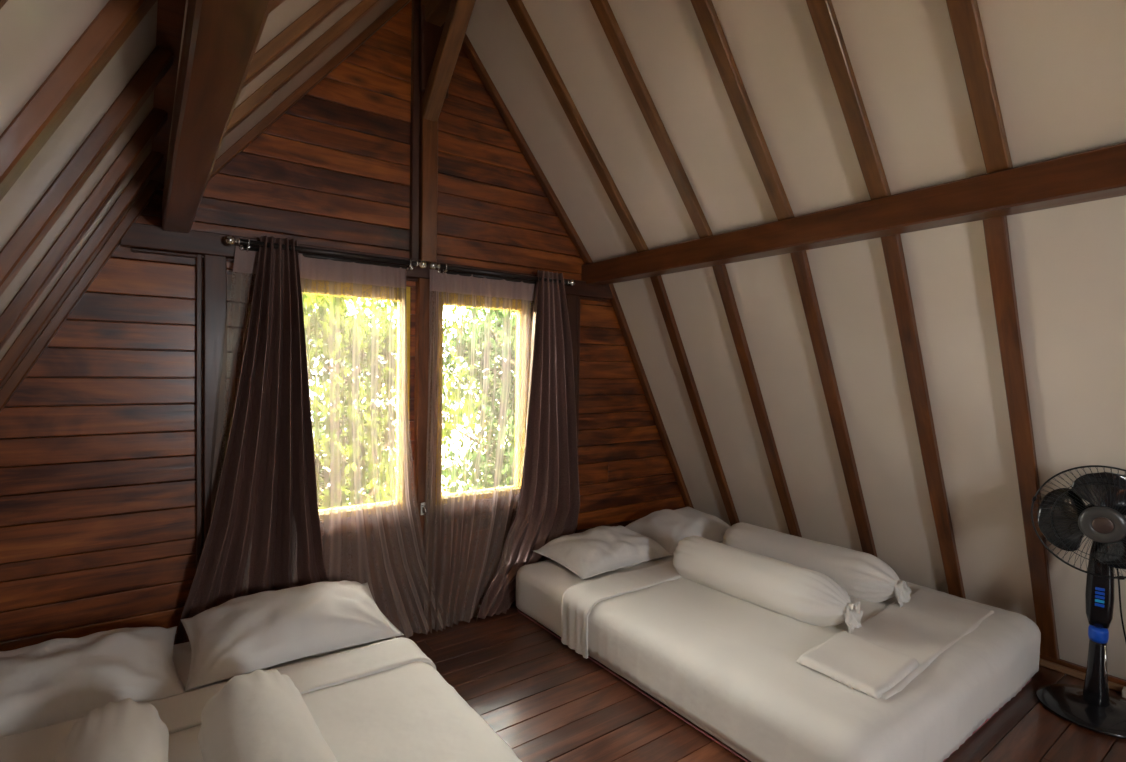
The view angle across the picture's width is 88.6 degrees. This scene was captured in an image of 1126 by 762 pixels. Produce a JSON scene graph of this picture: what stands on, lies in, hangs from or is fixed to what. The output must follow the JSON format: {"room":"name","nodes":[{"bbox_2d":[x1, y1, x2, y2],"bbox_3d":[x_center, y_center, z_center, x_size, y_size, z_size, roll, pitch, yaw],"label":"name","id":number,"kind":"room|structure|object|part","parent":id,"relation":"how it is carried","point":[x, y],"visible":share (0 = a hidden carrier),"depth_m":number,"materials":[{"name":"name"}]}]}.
{"room":"attic bedroom","nodes":[
{"label":"attic bedroom","id":0,"kind":"room"},
{"bbox_2d":[0,0,157,389],"bbox_3d":[-0.720,0.298,0.053,1.169,2.200,5.320,0,1,-36],"label":"ceiling","id":1,"kind":"structure","parent":0,"point":[35,35],"depth_m":1.18,"materials":[{"name":"beige paint"}]},
{"bbox_2d":[0,0,7,8],"bbox_3d":[-0.938,0.286,0.417,1.153,2.159,0.069,0,1,-34],"label":"trim","id":2,"kind":"structure","parent":1,"relation":"attached to","point":[2,2],"depth_m":0.64,"materials":[{"name":"brown wood"}]},
{"bbox_2d":[0,0,156,200],"bbox_3d":[-1.197,0.275,0.772,1.153,2.158,0.071,0,1,-34],"label":"wooden beam","id":3,"kind":"structure","parent":1,"relation":"attached to","point":[44,112],"depth_m":0.97,"materials":[{"name":"brown wood"}]},
{"bbox_2d":[0,151,163,388],"bbox_3d":[-1.951,0.245,1.806,1.153,2.158,0.068,0,1,-34],"label":"trim","id":4,"kind":"structure","parent":1,"relation":"attached to","point":[28,335],"depth_m":1.96,"materials":[{"name":"brown wood"}]},
{"bbox_2d":[0,108,167,349],"bbox_3d":[-1.698,0.255,1.459,1.153,2.158,0.068,0,1,-34],"label":"trim","id":5,"kind":"structure","parent":1,"relation":"attached to","point":[47,268],"depth_m":1.63,"materials":[{"name":"brown wood"}]},
{"bbox_2d":[0,46,173,295],"bbox_3d":[-1.456,0.265,1.128,1.153,2.159,0.069,0,1,-34],"label":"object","id":6,"kind":"structure","parent":1,"relation":"attached to","point":[15,253],"depth_m":1.31,"materials":[{"name":"brown wood"}]},
{"bbox_2d":[150,0,185,184],"bbox_3d":[-0.193,-0.786,0.332,0.200,0.030,5.420,0,1,-36],"label":"beam","id":7,"kind":"structure","parent":1,"relation":"attached to","point":[170,13],"depth_m":1.49,"materials":[{"name":"brown wood"}]},
{"bbox_2d":[269,0,284,12],"bbox_3d":[-0.316,-1.391,1.542,1.123,1.380,0.067,0,1,-36],"label":"trim","id":8,"kind":"structure","parent":1,"relation":"attached to","point":[276,3],"depth_m":1.32,"materials":[{"name":"brown wood"}]},
{"bbox_2d":[162,0,397,197],"bbox_3d":[0.279,-1.423,0.731,1.176,1.448,5.320,0,1,-36],"label":"ceiling","id":9,"kind":"structure","parent":0,"point":[286,13],"depth_m":2.13,"materials":[{"name":"beige paint"}]},
{"bbox_2d":[242,0,347,88],"bbox_3d":[-0.582,-1.402,1.906,1.123,1.380,0.067,0,1,-36],"label":"beam","id":10,"kind":"structure","parent":9,"relation":"attached to","point":[274,49],"depth_m":1.72,"materials":[{"name":"brown wood"}]},
{"bbox_2d":[224,0,381,136],"bbox_3d":[-0.842,-1.412,2.263,1.123,1.380,0.067,0,1,-36],"label":"beam","id":11,"kind":"structure","parent":9,"relation":"attached to","point":[275,83],"depth_m":2.14,"materials":[{"name":"brown wood"}]},
{"bbox_2d":[0,0,685,650],"bbox_3d":[-0.766,-0.426,3.163,4.690,3.495,0.033,0,1,-36],"label":"wall","id":12,"kind":"structure","parent":0,"point":[98,532],"depth_m":2.63,"materials":[{"name":"brown wood"}]},
{"bbox_2d":[0,180,160,412],"bbox_3d":[-2.169,0.236,2.105,1.151,2.158,0.052,0,1,-36],"label":"trim","id":13,"kind":"structure","parent":12,"relation":"attached to","point":[48,333],"depth_m":2.25,"materials":[{"name":"brown wood"}]},
{"bbox_2d":[195,254,201,569],"bbox_3d":[-1.604,0.387,2.540,0.025,1.875,0.035,0,1,-36],"label":"trim","id":14,"kind":"structure","parent":12,"relation":"attached to","point":[198,371],"depth_m":2.52,"materials":[{"name":"brown wood"}]},
{"bbox_2d":[203,255,226,546],"bbox_3d":[-1.553,0.387,2.571,0.086,1.875,0.045,0,1,-36],"label":"trim","id":15,"kind":"structure","parent":12,"relation":"attached to","point":[215,267],"depth_m":2.54,"materials":[{"name":"brown wood"}]},
{"bbox_2d":[162,0,272,233],"bbox_3d":[-0.136,-0.635,0.384,0.100,0.129,5.210,0,1,-36],"label":"beam","id":16,"kind":"structure","parent":12,"relation":"attached to","point":[221,39],"depth_m":1.19,"materials":[{"name":"brown wood"}]},
{"bbox_2d":[209,0,410,179],"bbox_3d":[-1.204,-1.427,2.759,1.123,1.380,0.051,0,1,-36],"label":"trim","id":17,"kind":"structure","parent":12,"relation":"attached to","point":[283,107],"depth_m":2.72,"materials":[{"name":"brown wood"}]},
{"bbox_2d":[0,292,639,438],"bbox_3d":[-0.785,-0.406,3.190,4.693,3.457,0.030,0,1,-36],"label":"trim","id":18,"kind":"structure","parent":12,"relation":"attached to","point":[93,292],"depth_m":2.42,"materials":[{"name":"brown wood"}]},
{"bbox_2d":[224,235,426,270],"bbox_3d":[-1.113,-0.608,2.799,0.926,0.058,0.108,0,1,-36],"label":"curtain rod","id":19,"kind":"object","parent":12,"relation":"attached to","point":[230,240],"visible":0.98,"depth_m":2.78,"materials":[{"name":"metal"}]},
{"bbox_2d":[174,235,328,644],"bbox_3d":[-1.311,0.332,2.594,0.818,1.966,0.143,0,1,-38],"label":"curtain","id":20,"kind":"object","parent":19,"relation":"hanging from","point":[268,476],"visible":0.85,"depth_m":2.58,"materials":[{"name":"brown fabric"}]},
{"bbox_3d":[-1.116,-0.595,2.803,0.770,0.018,0.018,0,1,-36],"label":"rod","id":21,"kind":"part","parent":19,"relation":"part of","materials":[{"name":"metal"}]},
{"bbox_3d":[-1.095,-0.614,2.774,0.810,0.025,0.025,0,1,-36],"label":"rod","id":22,"kind":"part","parent":19,"relation":"part of","materials":[{"name":"metal"}]},
{"bbox_2d":[210,246,447,637],"bbox_3d":[-1.068,0.359,2.783,1.107,1.915,0.155,0,1,-36],"label":"sheer curtain","id":23,"kind":"object","parent":19,"relation":"hanging from","point":[244,261],"visible":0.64,"depth_m":2.91,"materials":[{"name":"white fabric"}]},
{"bbox_2d":[305,279,412,544],"bbox_3d":[-1.096,0.148,2.967,0.635,1.311,0.162,0,1,-36],"label":"window","id":24,"kind":"structure","parent":12,"relation":"in","point":[318,287],"depth_m":3.05,"materials":[{"name":"brown wood"}]},
{"bbox_3d":[-1.071,0.794,2.934,0.635,0.022,0.048,0,1,-36],"label":"sill","id":25,"kind":"part","parent":24,"relation":"part of","materials":[{"name":"brown wood"}]},
{"bbox_3d":[-1.074,0.729,2.937,0.635,0.070,0.028,0,1,-36],"label":"rail","id":26,"kind":"part","parent":24,"relation":"part of","materials":[{"name":"brown wood"}]},
{"bbox_2d":[121,223,612,301],"bbox_3d":[-0.741,-0.601,3.129,2.630,0.100,0.050,0,1,-36],"label":"trim","id":27,"kind":"structure","parent":12,"relation":"attached to","point":[142,236],"depth_m":2.52,"materials":[{"name":"brown wood"}]},
{"bbox_2d":[410,0,420,258],"bbox_3d":[-0.791,-1.339,3.083,0.042,1.387,0.035,0,1,-36],"label":"trim","id":28,"kind":"structure","parent":12,"relation":"attached to","point":[416,4],"depth_m":3.07,"materials":[{"name":"brown wood"}]},
{"bbox_2d":[420,502,426,514],"bbox_3d":[-0.749,0.690,3.105,0.030,0.070,0.034,0,1,-36],"label":"window latch","id":29,"kind":"object","parent":12,"relation":"in","point":[423,511],"depth_m":3.11,"materials":[{"name":"silver metal"}]},
{"bbox_2d":[413,278,435,625],"bbox_3d":[-0.757,0.387,3.148,0.101,1.875,0.050,0,1,-36],"label":"trim","id":30,"kind":"structure","parent":12,"relation":"attached to","point":[423,303],"depth_m":3.12,"materials":[{"name":"brown wood"}]},
{"bbox_2d":[419,42,437,261],"bbox_3d":[-0.728,-1.329,3.114,0.092,1.367,0.060,0,1,-36],"label":"trim","id":31,"kind":"structure","parent":12,"relation":"attached to","point":[428,139],"depth_m":3.09,"materials":[{"name":"brown wood"}]},
{"bbox_2d":[420,5,447,98],"bbox_3d":[-0.685,-1.753,3.079,0.150,0.437,0.030,0,1,-36],"label":"beam","id":32,"kind":"structure","parent":12,"relation":"attached to","point":[431,33],"depth_m":3.04,"materials":[{"name":"brown wood"}]},
{"bbox_2d":[421,0,450,26],"bbox_3d":[0.795,-1.901,1.020,0.094,0.140,5.200,0,1,-36],"label":"trim","id":33,"kind":"structure","parent":12,"relation":"attached to","point":[436,11],"depth_m":2.97,"materials":[{"name":"brown wood"}]},
{"bbox_2d":[420,0,475,121],"bbox_3d":[-0.547,-1.716,2.863,0.086,0.685,0.690,0,1,-36],"label":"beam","id":34,"kind":"structure","parent":12,"relation":"attached to","point":[459,14],"depth_m":2.90,"materials":[{"name":"brown wood"}]},
{"bbox_2d":[434,292,530,526],"bbox_3d":[-0.476,0.148,3.420,0.640,1.311,0.162,0,1,-36],"label":"window","id":35,"kind":"structure","parent":12,"relation":"in","point":[481,505],"depth_m":3.41,"materials":[{"name":"brown wood"}]},
{"bbox_3d":[-0.451,0.794,3.386,0.640,0.022,0.048,0,1,-36],"label":"sill","id":36,"kind":"part","parent":35,"relation":"part of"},
{"bbox_3d":[-0.454,0.729,3.389,0.640,0.070,0.028,0,1,-36],"label":"rail","id":37,"kind":"part","parent":35,"relation":"part of","materials":[{"name":"brown wood"}]},
{"bbox_2d":[429,261,574,286],"bbox_3d":[-0.337,-0.609,3.365,0.966,0.058,0.108,0,1,-36],"label":"curtain rod","id":38,"kind":"object","parent":12,"relation":"attached to","point":[441,268],"visible":0.84,"depth_m":3.27,"materials":[{"name":"metal"}]},
{"bbox_2d":[422,269,535,632],"bbox_3d":[-0.436,0.359,3.249,0.727,1.915,0.146,0,1,-36],"label":"sheer curtain","id":39,"kind":"object","parent":38,"relation":"hanging from","point":[448,283],"visible":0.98,"depth_m":3.22,"materials":[{"name":"white fabric"}]},
{"bbox_3d":[-0.340,-0.595,3.368,0.810,0.018,0.018,0,1,-36],"label":"rod","id":40,"kind":"part","parent":38,"relation":"part of","materials":[{"name":"metal"}]},
{"bbox_3d":[-0.319,-0.614,3.340,0.850,0.025,0.025,0,1,-36],"label":"rod","id":41,"kind":"part","parent":38,"relation":"part of","materials":[{"name":"metal"}]},
{"bbox_2d":[476,270,579,618],"bbox_3d":[-0.183,0.326,3.422,0.790,1.979,0.137,0,1,-38],"label":"curtain","id":42,"kind":"object","parent":38,"relation":"hanging from","point":[548,508],"visible":0.93,"depth_m":3.48,"materials":[{"name":"brown fabric"}]},
{"bbox_2d":[462,34,592,263],"bbox_3d":[-0.248,-1.427,3.456,1.123,1.380,0.052,0,1,-36],"label":"trim","id":43,"kind":"structure","parent":12,"relation":"attached to","point":[467,46],"depth_m":3.45,"materials":[{"name":"brown wood"}]},
{"bbox_2d":[566,295,577,404],"bbox_3d":[0.039,0.386,3.732,0.086,1.875,0.045,0,1,-36],"label":"trim","id":44,"kind":"structure","parent":12,"relation":"attached to","point":[572,300],"depth_m":3.71,"materials":[{"name":"brown wood"}]},
{"bbox_2d":[575,296,580,532],"bbox_3d":[0.085,0.386,3.772,0.024,1.875,0.035,0,1,-36],"label":"trim","id":45,"kind":"structure","parent":12,"relation":"attached to","point":[578,330],"depth_m":3.75,"materials":[{"name":"brown wood"}]},
{"bbox_2d":[609,284,693,508],"bbox_3d":[0.671,0.235,4.176,1.150,2.158,0.052,0,1,-36],"label":"trim","id":46,"kind":"structure","parent":12,"relation":"attached to","point":[615,302],"depth_m":4.12,"materials":[{"name":"brown wood"}]},
{"bbox_2d":[396,600,1125,761],"bbox_3d":[0.762,1.398,1.069,4.731,0.026,5.261,0,1,-36],"label":"floor","id":47,"kind":"structure","parent":0,"point":[548,702],"depth_m":2.36,"materials":[{"name":"brown wood"}]},
{"bbox_2d":[173,637,395,691],"bbox_3d":[-0.985,1.217,1.496,1.611,0.277,2.131,0,1,-36],"label":"mattress","id":48,"kind":"object","parent":47,"relation":"on","point":[182,651],"visible":0.05,"depth_m":2.21,"materials":[{"name":"white fabric"}]},
{"bbox_2d":[0,626,186,737],"bbox_3d":[-1.735,1.001,1.922,0.780,0.178,0.498,0,1,-37],"label":"pillow","id":49,"kind":"object","parent":48,"relation":"on","point":[58,680],"visible":0.96,"depth_m":1.89,"materials":[{"name":"fabric"}]},
{"bbox_2d":[0,637,521,761],"bbox_3d":[-0.827,1.192,1.270,1.688,0.277,1.645,0,1,-36],"label":"bed","id":50,"kind":"object","parent":48,"relation":"on","point":[385,701],"visible":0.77,"depth_m":1.81,"materials":[{"name":"white fabric"}]},
{"bbox_2d":[55,698,168,761],"bbox_3d":[-0.954,0.970,1.192,0.239,0.206,1.036,0,1,-35],"label":"bolster","id":51,"kind":"object","parent":50,"relation":"on","point":[126,730],"visible":1,"depth_m":1.43,"materials":[{"name":"white fabric"}]},
{"bbox_2d":[198,669,336,761],"bbox_3d":[-0.644,0.962,1.331,0.266,0.227,1.036,0,1,-38],"label":"bolster","id":52,"kind":"object","parent":50,"relation":"on","point":[259,715],"visible":1,"depth_m":1.46,"materials":[{"name":"white fabric"}]},
{"bbox_2d":[180,580,403,690],"bbox_3d":[-1.116,0.984,2.380,0.760,0.187,0.517,0,1,-35],"label":"pillow","id":53,"kind":"object","parent":48,"relation":"on","point":[263,630],"visible":1,"depth_m":2.25,"materials":[{"name":"fabric"}]},
{"bbox_2d":[516,542,1030,761],"bbox_3d":[0.947,1.215,2.996,1.622,0.276,2.031,0,1,-36],"label":"mattress","id":54,"kind":"object","parent":47,"relation":"on","point":[541,586],"visible":0.09,"depth_m":3.10,"materials":[{"name":"white fabric"}]},
{"bbox_2d":[532,526,673,578],"bbox_3d":[0.246,0.985,3.440,0.720,0.187,0.479,0,1,-37],"label":"pillow","id":55,"kind":"object","parent":54,"relation":"on","point":[588,553],"visible":1,"depth_m":3.30,"materials":[{"name":"fabric"}]},
{"bbox_2d":[625,507,730,552],"bbox_3d":[0.801,0.978,3.876,0.700,0.215,0.478,0,1,-33],"label":"pillow","id":56,"kind":"object","parent":54,"relation":"on","point":[667,527],"visible":0.72,"depth_m":3.75,"materials":[{"name":"fabric"}]},
{"bbox_2d":[561,560,1040,761],"bbox_3d":[1.109,1.189,2.768,1.695,0.277,1.530,0,1,-36],"label":"sheet","id":57,"kind":"object","parent":54,"relation":"on","point":[726,662],"visible":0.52,"depth_m":2.25,"materials":[{"name":"white fabric"}]},
{"bbox_2d":[673,536,862,632],"bbox_3d":[0.948,0.959,2.826,0.254,0.218,0.966,0,1,-38],"label":"bolster","id":58,"kind":"object","parent":57,"relation":"on","point":[811,597],"visible":1,"depth_m":2.67,"materials":[{"name":"white fabric"}]},
{"bbox_2d":[722,522,910,606],"bbox_3d":[1.312,0.961,3.123,0.250,0.214,1.006,0,1,-38],"label":"bolster","id":59,"kind":"object","parent":57,"relation":"on","point":[864,576],"visible":0.73,"depth_m":2.93,"materials":[{"name":"white fabric"}]},
{"bbox_2d":[796,589,993,698],"bbox_3d":[1.446,1.058,2.439,1.224,0.048,0.340,0,1,-38],"label":"folded blanket","id":60,"kind":"object","parent":57,"relation":"on","point":[879,658],"visible":1,"depth_m":2.31,"materials":[{"name":"white fabric"}]},
{"bbox_2d":[1031,465,1125,738],"bbox_3d":[2.209,0.852,2.312,0.490,1.053,0.492,0,1,-36],"label":"pedestal fan","id":61,"kind":"object","parent":47,"relation":"on","point":[1063,517],"visible":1,"depth_m":2.29,"materials":[{"name":"black plastic"}]},
{"bbox_3d":[1.993,0.548,2.294,0.167,0.242,0.063,2,2,44],"label":"blade","id":62,"kind":"part","parent":61,"relation":"part of","materials":[{"name":"plastic"}]},
{"bbox_3d":[2.095,0.433,2.200,0.239,0.174,0.052,1,1,26],"label":"blade","id":63,"kind":"part","parent":61,"relation":"part of","materials":[{"name":"plastic"}]},
{"bbox_3d":[2.201,1.186,2.339,0.044,0.240,0.013,0,1,-26],"label":"column trim","id":64,"kind":"part","parent":61,"relation":"part of","materials":[{"name":"silver metal"}]},
{"bbox_3d":[2.128,0.619,2.162,0.062,0.199,0.209,0,2,-43],"label":"blade","id":65,"kind":"part","parent":61,"relation":"part of","materials":[{"name":"plastic"}]},
{"bbox_3d":[2.347,0.989,2.328,0.359,0.782,0.137,1,1,11],"label":"power cord","id":66,"kind":"part","parent":61,"relation":"part of","materials":[{"name":"black plastic"}]},
{"bbox_2d":[1122,686,1125,697],"bbox_3d":[2.495,1.362,2.478,0.050,0.036,0.130,0,1,-39],"label":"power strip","id":67,"kind":"object","parent":47,"relation":"on","point":[1124,687],"visible":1,"depth_m":2.51,"materials":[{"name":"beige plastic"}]},
{"bbox_2d":[466,0,1125,261],"bbox_3d":[1.229,-1.424,1.424,1.176,1.448,5.320,0,1,-36],"label":"ceiling","id":68,"kind":"structure","parent":0,"point":[1058,67],"depth_m":2.33,"materials":[{"name":"beige paint"}]},
{"bbox_2d":[506,0,648,251],"bbox_3d":[0.049,-1.415,3.049,1.123,1.380,0.068,0,1,-36],"label":"beam","id":69,"kind":"structure","parent":68,"relation":"attached to","point":[522,16],"depth_m":3.05,"materials":[{"name":"brown wood"}]},
{"bbox_2d":[590,0,712,237],"bbox_3d":[0.327,-1.404,2.667,1.123,1.380,0.068,0,1,-36],"label":"beam","id":70,"kind":"structure","parent":68,"relation":"attached to","point":[602,8],"depth_m":2.72,"materials":[{"name":"brown wood"}]},
{"bbox_2d":[690,0,794,220],"bbox_3d":[0.597,-1.393,2.297,1.123,1.380,0.067,0,1,-36],"label":"beam","id":71,"kind":"structure","parent":68,"relation":"attached to","point":[706,14],"depth_m":2.40,"materials":[{"name":"brown wood"}]},
{"bbox_2d":[806,0,890,199],"bbox_3d":[0.841,-1.384,1.962,1.123,1.380,0.068,0,1,-36],"label":"beam","id":72,"kind":"structure","parent":68,"relation":"attached to","point":[822,12],"depth_m":2.11,"materials":[{"name":"brown wood"}]},
{"bbox_2d":[946,0,1012,172],"bbox_3d":[1.071,-1.375,1.648,1.123,1.380,0.069,0,1,-36],"label":"beam","id":73,"kind":"structure","parent":68,"relation":"attached to","point":[965,18],"depth_m":1.84,"materials":[{"name":"brown wood"}]},
{"bbox_2d":[613,195,1125,679],"bbox_3d":[2.182,0.296,2.169,1.169,2.200,5.320,0,1,-36],"label":"wall","id":74,"kind":"structure","parent":0,"point":[1069,261],"depth_m":2.73,"materials":[{"name":"white paint"}]},
{"bbox_2d":[650,275,739,525],"bbox_3d":[0.918,0.244,3.837,1.153,2.159,0.069,0,1,-38],"label":"trim","id":75,"kind":"structure","parent":74,"relation":"attached to","point":[657,282],"depth_m":3.77,"materials":[{"name":"brown wood"}]},
{"bbox_2d":[712,264,801,536],"bbox_3d":[1.201,0.256,3.449,1.153,2.159,0.069,0,1,-38],"label":"trim","id":76,"kind":"structure","parent":74,"relation":"attached to","point":[720,271],"depth_m":3.37,"materials":[{"name":"brown wood"}]},
{"bbox_2d":[790,250,877,557],"bbox_3d":[1.478,0.267,3.070,1.153,2.158,0.068,0,1,-38],"label":"trim","id":77,"kind":"structure","parent":74,"relation":"attached to","point":[800,261],"depth_m":2.99,"materials":[{"name":"brown wood"}]},
{"bbox_2d":[581,142,1125,285],"bbox_3d":[1.701,-0.636,1.723,0.135,0.129,5.210,0,1,-36],"label":"beam","id":78,"kind":"structure","parent":74,"relation":"attached to","point":[1100,173],"depth_m":2.19,"materials":[{"name":"brown wood"}]},
{"bbox_2d":[881,234,965,598],"bbox_3d":[1.726,0.277,2.729,1.153,2.159,0.070,0,1,-38],"label":"trim","id":79,"kind":"structure","parent":74,"relation":"attached to","point":[892,246],"depth_m":2.66,"materials":[{"name":"brown wood"}]},
{"bbox_2d":[983,216,1059,659],"bbox_3d":[1.944,0.286,2.431,1.153,2.158,0.070,0,1,-38],"label":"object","id":80,"kind":"structure","parent":74,"relation":"attached to","point":[996,233],"depth_m":2.36,"materials":[{"name":"brown wood"}]},
{"bbox_2d":[1039,654,1125,692],"bbox_3d":[2.597,1.370,2.391,0.037,0.026,5.140,0,1,-36],"label":"baseboard","id":81,"kind":"structure","parent":74,"relation":"attached to","point":[1069,671],"depth_m":2.69,"materials":[{"name":"brown wood"}]},
{"label":"outside","id":82,"kind":"structure","parent":0,"visible":0},
{"bbox_2d":[312,414,510,503],"bbox_3d":[-6.681,3.463,12.561,60.000,0.001,60.000,0,1,-36],"label":"ground","id":83,"kind":"structure","parent":82,"point":[458,428],"depth_m":27.35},
{"bbox_2d":[305,299,451,504],"bbox_3d":[-4.244,0.219,10.748,4.089,6.621,3.180,0,1,-36],"label":"tree","id":84,"kind":"object","parent":83,"relation":"on","point":[350,366],"visible":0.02,"depth_m":10.76,"materials":[{"name":"green plant"}]},
{"bbox_2d":[304,294,486,509],"bbox_3d":[-2.730,0.948,6.896,3.295,5.355,2.646,0,1,-36],"label":"tree","id":85,"kind":"object","parent":83,"relation":"on","point":[346,324],"visible":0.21,"depth_m":6.55,"materials":[{"name":"green plant"}]},
{"bbox_2d":[442,305,515,493],"bbox_3d":[-1.667,-0.217,13.241,4.288,7.466,3.518,0,1,-31],"label":"tree","id":86,"kind":"object","parent":83,"relation":"on","point":[454,323],"visible":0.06,"depth_m":12.85,"materials":[{"name":"green plant"}]},
{"bbox_2d":[442,307,516,492],"bbox_3d":[-0.535,0.788,8.731,3.095,5.662,2.523,0,1,-36],"label":"tree","id":87,"kind":"object","parent":83,"relation":"on","point":[494,375],"visible":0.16,"depth_m":8.30,"materials":[{"name":"green plant"}]}
]}

